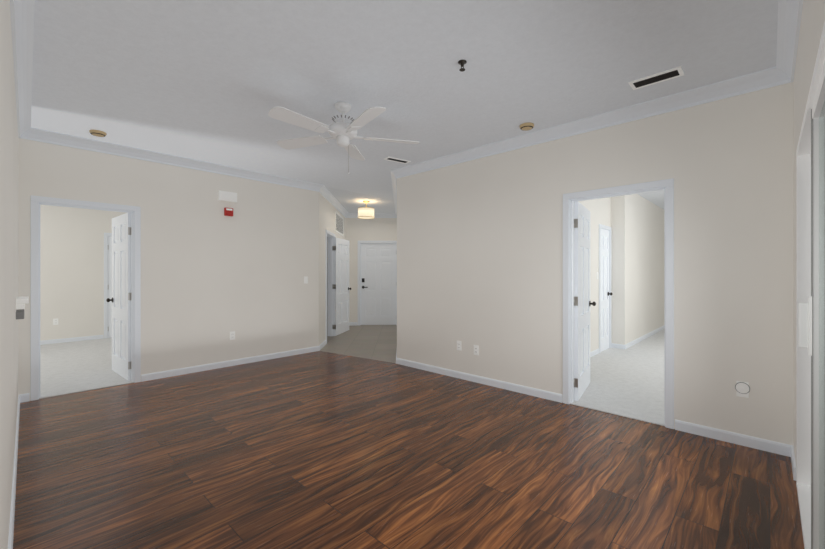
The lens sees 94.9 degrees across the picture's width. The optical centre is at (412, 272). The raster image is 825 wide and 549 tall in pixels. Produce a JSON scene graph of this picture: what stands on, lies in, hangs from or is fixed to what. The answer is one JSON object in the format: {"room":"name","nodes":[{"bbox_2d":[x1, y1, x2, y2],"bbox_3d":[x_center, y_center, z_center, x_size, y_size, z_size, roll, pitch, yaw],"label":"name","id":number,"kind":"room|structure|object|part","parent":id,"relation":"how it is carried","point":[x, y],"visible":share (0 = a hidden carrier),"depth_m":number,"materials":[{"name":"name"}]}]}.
{"room":"empty living room","nodes":[
{"label":"empty living room","id":0,"kind":"room"},
{"bbox_2d":[0,0,17,548],"bbox_3d":[-1.921,-0.075,1.718,5.850,2.750,0.120,0,0,44],"label":"wall","id":1,"kind":"structure","parent":0,"point":[8,261],"depth_m":1.65,"materials":[{"name":"beige paint"}]},
{"bbox_2d":[16,296,28,318],"bbox_3d":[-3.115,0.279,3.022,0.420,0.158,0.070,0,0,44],"label":"thermostat","id":2,"kind":"object","parent":1,"relation":"attached to","point":[21,301],"visible":1,"depth_m":2.90,"materials":[{"name":"white plastic"}]},
{"bbox_2d":[40,205,124,340],"bbox_3d":[-5.965,-0.075,5.153,4.850,2.750,5.500,0,0,43],"label":"wall","id":3,"kind":"structure","parent":0,"point":[72,270],"depth_m":7.09,"materials":[{"name":"beige paint"}]},
{"bbox_2d":[53,318,57,324],"bbox_3d":[-6.525,0.900,6.920,0.010,0.115,0.070,0,0,43],"label":"outlet","id":4,"kind":"object","parent":3,"relation":"attached to","point":[55,321],"visible":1,"depth_m":6.92,"materials":[{"name":"white plastic"}]},
{"bbox_2d":[40,335,103,344],"bbox_3d":[-7.508,1.260,5.876,0.013,0.081,4.232,0,0,43],"label":"baseboard","id":5,"kind":"structure","parent":3,"relation":"attached to","point":[52,341],"depth_m":7.07,"materials":[{"name":"white wood"}]},
{"bbox_2d":[104,233,111,337],"bbox_3d":[-5.803,0.260,7.779,0.154,2.081,0.862,0,0,43],"label":"door frame","id":6,"kind":"structure","parent":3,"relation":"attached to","point":[106,235],"depth_m":7.44,"materials":[{"name":"white wood"}]},
{"bbox_2d":[108,236,111,337],"bbox_3d":[-5.776,0.288,7.745,0.172,2.008,0.742,0,0,43],"label":"door","id":7,"kind":"structure","parent":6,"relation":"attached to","point":[110,286],"depth_m":7.50,"materials":[{"name":"white paint"}]},
{"bbox_2d":[39,338,133,398],"bbox_3d":[-5.732,1.311,4.934,4.190,0.038,5.500,0,0,43],"label":"floor","id":8,"kind":"structure","parent":0,"point":[74,367],"depth_m":5.09,"materials":[{"name":"beige carpet"}]},
{"bbox_2d":[18,138,318,394],"bbox_3d":[-2.907,-0.075,4.947,0.120,2.750,3.800,0,0,43],"label":"wall","id":9,"kind":"structure","parent":0,"point":[212,276],"depth_m":4.97,"materials":[{"name":"beige paint"}]},
{"bbox_2d":[30,195,140,400],"bbox_3d":[-3.600,0.260,4.213,0.154,2.081,0.922,0,0,43],"label":"door frame","id":10,"kind":"structure","parent":9,"relation":"attached to","point":[36,202],"depth_m":4.03,"materials":[{"name":"white wood"}]},
{"bbox_2d":[106,213,130,380],"bbox_3d":[-3.680,0.288,4.781,0.802,2.008,0.171,0,0,40],"label":"door","id":11,"kind":"structure","parent":9,"relation":"in","point":[121,295],"depth_m":4.72,"materials":[{"name":"white paint"}]},
{"bbox_2d":[218,190,236,202],"bbox_3d":[-2.543,-1.045,5.208,0.050,0.130,0.240,0,0,43],"label":"door chime","id":12,"kind":"object","parent":9,"relation":"attached to","point":[227,196],"depth_m":5.18,"materials":[{"name":"white plastic"}]},
{"bbox_2d":[224,207,232,215],"bbox_3d":[-2.534,-0.835,5.221,0.046,0.110,0.110,0,0,43],"label":"fire alarm","id":13,"kind":"object","parent":9,"relation":"attached to","point":[228,211],"depth_m":5.20,"materials":[{"name":"red plastic"}]},
{"bbox_2d":[230,331,234,339],"bbox_3d":[-2.509,0.880,5.273,0.010,0.115,0.070,0,0,43],"label":"outlet","id":14,"kind":"object","parent":9,"relation":"attached to","point":[232,335],"visible":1,"depth_m":5.27,"materials":[{"name":"white plastic"}]},
{"bbox_2d":[304,276,307,283],"bbox_3d":[-1.720,0.120,6.109,0.009,0.115,0.070,0,0,43],"label":"light switch","id":15,"kind":"object","parent":9,"relation":"attached to","point":[305,279],"visible":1,"depth_m":6.10,"materials":[{"name":"white plastic"}]},
{"bbox_2d":[8,322,795,548],"bbox_3d":[-0.481,1.260,4.911,7.685,0.081,6.602,0,0,43],"label":"baseboard","id":16,"kind":"structure","parent":9,"relation":"attached to","point":[747,441],"depth_m":3.90,"materials":[{"name":"white wood"}]},
{"bbox_2d":[319,193,344,344],"bbox_3d":[-1.664,-0.075,7.880,0.120,2.750,3.191,0,0,-2],"label":"wall","id":17,"kind":"structure","parent":0,"point":[327,209],"depth_m":6.67,"materials":[{"name":"beige paint"}]},
{"bbox_2d":[326,229,334,343],"bbox_3d":[-1.648,0.260,7.320,0.154,2.081,0.932,0,0,-2],"label":"door frame","id":18,"kind":"structure","parent":17,"relation":"attached to","point":[330,236],"depth_m":7.72,"materials":[{"name":"white wood"}]},
{"bbox_2d":[335,211,343,235],"bbox_3d":[-1.611,-1.065,8.376,0.013,0.430,1.060,0,0,-2],"label":"air vent","id":19,"kind":"object","parent":17,"relation":"in","point":[339,223],"visible":1,"depth_m":8.31,"materials":[{"name":"white plastic"}]},
{"bbox_2d":[334,237,350,335],"bbox_3d":[-1.507,0.288,8.108,0.172,2.008,0.812,0,0,10],"label":"hall door","id":20,"kind":"structure","parent":17,"relation":"in","point":[341,286],"depth_m":8.06,"materials":[{"name":"white paint"}]},
{"bbox_2d":[320,325,396,362],"bbox_3d":[-0.922,1.315,7.438,1.463,0.030,4.075,0,0,0],"label":"floor","id":21,"kind":"structure","parent":0,"point":[376,342],"depth_m":6.93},
{"bbox_2d":[345,218,396,324],"bbox_3d":[-0.992,-0.075,9.356,1.610,2.750,0.120,0,0,-2],"label":"wall","id":22,"kind":"structure","parent":0,"point":[373,229],"depth_m":9.29,"materials":[{"name":"beige paint"}]},
{"bbox_2d":[358,241,396,325],"bbox_3d":[-0.842,0.260,9.360,1.012,2.081,0.154,0,0,-2],"label":"door frame","id":23,"kind":"structure","parent":22,"relation":"attached to","point":[359,283],"depth_m":9.28,"materials":[{"name":"white wood"}]},
{"bbox_2d":[361,243,395,324],"bbox_3d":[-0.835,0.287,9.339,0.891,2.010,0.100,0,0,-2],"label":"entry door","id":24,"kind":"structure","parent":22,"relation":"in","point":[378,283],"depth_m":9.35,"materials":[{"name":"white paint"}]},
{"bbox_2d":[31,0,777,212],"bbox_3d":[-1.033,-1.510,6.479,11.600,0.120,16.000,0,0,43],"label":"ceiling","id":25,"kind":"structure","parent":0,"point":[213,81],"depth_m":2.69,"materials":[{"name":"paint"}]},
{"bbox_2d":[89,130,106,136],"bbox_3d":[-3.245,-1.429,3.904,0.140,0.041,0.140,0,0,43],"label":"smoke detector","id":26,"kind":"object","parent":25,"relation":"attached to","point":[98,133],"visible":1,"depth_m":3.87,"materials":[{"name":"beige plastic"}]},
{"bbox_2d":[268,102,418,173],"bbox_3d":[-0.624,-1.150,3.239,1.308,0.600,1.276,0,0,43],"label":"ceiling fan","id":27,"kind":"object","parent":25,"relation":"hanging from","point":[342,133],"visible":1,"depth_m":3.20,"materials":[{"name":"white metal"}]},
{"bbox_2d":[358,201,373,218],"bbox_3d":[-0.945,-1.283,7.713,0.338,0.334,0.338,0,0,43],"label":"light","id":28,"kind":"object","parent":25,"relation":"hanging from","point":[366,212],"visible":1,"depth_m":7.58,"materials":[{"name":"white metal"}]},
{"bbox_2d":[384,157,410,163],"bbox_3d":[-0.195,-1.446,4.875,0.340,0.009,0.120,0,0,-35],"label":"ceiling vent","id":29,"kind":"object","parent":25,"relation":"in","point":[397,160],"visible":0.96,"depth_m":4.87,"materials":[{"name":"white plastic"}]},
{"bbox_2d":[458,60,466,71],"bbox_3d":[0.343,-1.422,2.606,0.060,0.056,0.060,0,0,43],"label":"sprinkler head","id":30,"kind":"object","parent":25,"relation":"attached to","point":[461,62],"visible":1,"depth_m":2.60},
{"bbox_2d":[519,122,533,130],"bbox_3d":[1.125,-1.429,3.725,0.140,0.041,0.140,0,0,43],"label":"smoke detector","id":31,"kind":"object","parent":25,"relation":"attached to","point":[526,126],"visible":1,"depth_m":3.69,"materials":[{"name":"beige plastic"}]},
{"bbox_2d":[628,66,683,89],"bbox_3d":[1.815,-1.446,2.825,0.330,0.009,0.150,0,0,43],"label":"ceiling vent","id":32,"kind":"object","parent":25,"relation":"in","point":[676,72],"visible":0.96,"depth_m":2.81,"materials":[{"name":"white plastic"}]},
{"bbox_2d":[13,351,803,548],"bbox_3d":[-0.677,1.315,3.040,5.760,0.030,4.090,0,0,43],"label":"floor","id":33,"kind":"structure","parent":0,"point":[319,450],"depth_m":2.47,"materials":[{"name":"brown wood"}]},
{"bbox_2d":[397,82,792,444],"bbox_3d":[1.336,-0.075,4.021,4.180,2.750,0.120,0,0,43],"label":"wall","id":34,"kind":"structure","parent":0,"point":[480,252],"depth_m":3.26,"materials":[{"name":"beige paint"}]},
{"bbox_2d":[10,0,802,217],"bbox_3d":[-0.481,-1.396,4.911,7.685,0.108,6.602,0,0,43],"label":"crown molding","id":35,"kind":"structure","parent":34,"relation":"attached to","point":[782,72],"depth_m":3.38,"materials":[{"name":"white"}]},
{"bbox_2d":[457,341,460,350],"bbox_3d":[0.572,0.900,4.653,0.070,0.115,0.010,0,0,43],"label":"outlet","id":36,"kind":"object","parent":34,"relation":"attached to","point":[458,345],"visible":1,"depth_m":4.65,"materials":[{"name":"white plastic"}]},
{"bbox_2d":[474,345,478,354],"bbox_3d":[0.753,0.920,4.482,0.070,0.115,0.010,0,0,43],"label":"outlet","id":37,"kind":"object","parent":34,"relation":"attached to","point":[476,349],"visible":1,"depth_m":4.48,"materials":[{"name":"white plastic"}]},
{"bbox_2d":[574,201,595,400],"bbox_3d":[1.863,0.288,4.137,0.172,2.008,0.802,0,0,33],"label":"door","id":38,"kind":"structure","parent":34,"relation":"in","point":[582,303],"depth_m":3.98,"materials":[{"name":"white paint"}]},
{"bbox_2d":[563,178,673,428],"bbox_3d":[1.881,0.260,3.506,0.922,2.081,0.154,0,0,43],"label":"door frame","id":39,"kind":"structure","parent":34,"relation":"attached to","point":[666,186],"depth_m":3.37,"materials":[{"name":"white wood"}]},
{"bbox_2d":[735,381,749,397],"bbox_3d":[2.480,0.880,2.844,0.086,0.115,0.020,0,0,43],"label":"outlet","id":40,"kind":"object","parent":34,"relation":"attached to","point":[742,389],"visible":1,"depth_m":2.84,"materials":[{"name":"white plastic"}]},
{"bbox_2d":[570,329,664,425],"bbox_3d":[4.289,1.311,5.880,2.440,0.038,6.860,0,0,43],"label":"floor","id":41,"kind":"structure","parent":0,"point":[628,382],"depth_m":4.45,"materials":[{"name":"beige carpet"}]},
{"bbox_2d":[578,194,663,351],"bbox_3d":[4.073,-0.075,6.139,2.990,2.750,6.720,0,0,43],"label":"wall","id":42,"kind":"structure","parent":0,"point":[635,222],"depth_m":6.64,"materials":[{"name":"beige paint"}]},
{"bbox_2d":[590,349,598,356],"bbox_3d":[2.108,1.260,5.136,0.013,0.081,2.562,0,0,43],"label":"baseboard","id":43,"kind":"structure","parent":42,"relation":"attached to","point":[592,353],"depth_m":5.90,"materials":[{"name":"white wood"}]},
{"bbox_2d":[599,224,611,352],"bbox_3d":[3.177,0.260,6.326,0.205,2.081,0.622,0,0,43],"label":"door","id":44,"kind":"structure","parent":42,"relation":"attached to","point":[601,226],"depth_m":6.29,"materials":[{"name":"white wood"}]},
{"bbox_3d":[3.185,0.288,6.310,0.172,2.008,0.502,0,0,43],"label":"closet door","id":45,"kind":"part","parent":44,"relation":"part of","materials":[{"name":"white wood"}]},
{"bbox_2d":[624,326,663,348],"bbox_3d":[4.749,1.260,7.611,0.013,0.081,3.413,0,0,43],"label":"baseboard","id":46,"kind":"structure","parent":42,"relation":"attached to","point":[649,334],"depth_m":7.22,"materials":[{"name":"white wood"}]},
{"bbox_2d":[793,0,824,460],"bbox_3d":[3.650,-0.075,3.602,0.120,2.750,11.050,0,0,43],"label":"wall","id":47,"kind":"structure","parent":0,"point":[812,21],"depth_m":1.98,"materials":[{"name":"beige paint"}]},
{"bbox_2d":[796,21,824,548],"bbox_3d":[1.406,0.276,1.251,0.145,2.048,2.846,0,0,43],"label":"sliding door","id":48,"kind":"structure","parent":47,"relation":"in","point":[810,317],"depth_m":1.59,"materials":[{"name":"white plastic"}]}
]}

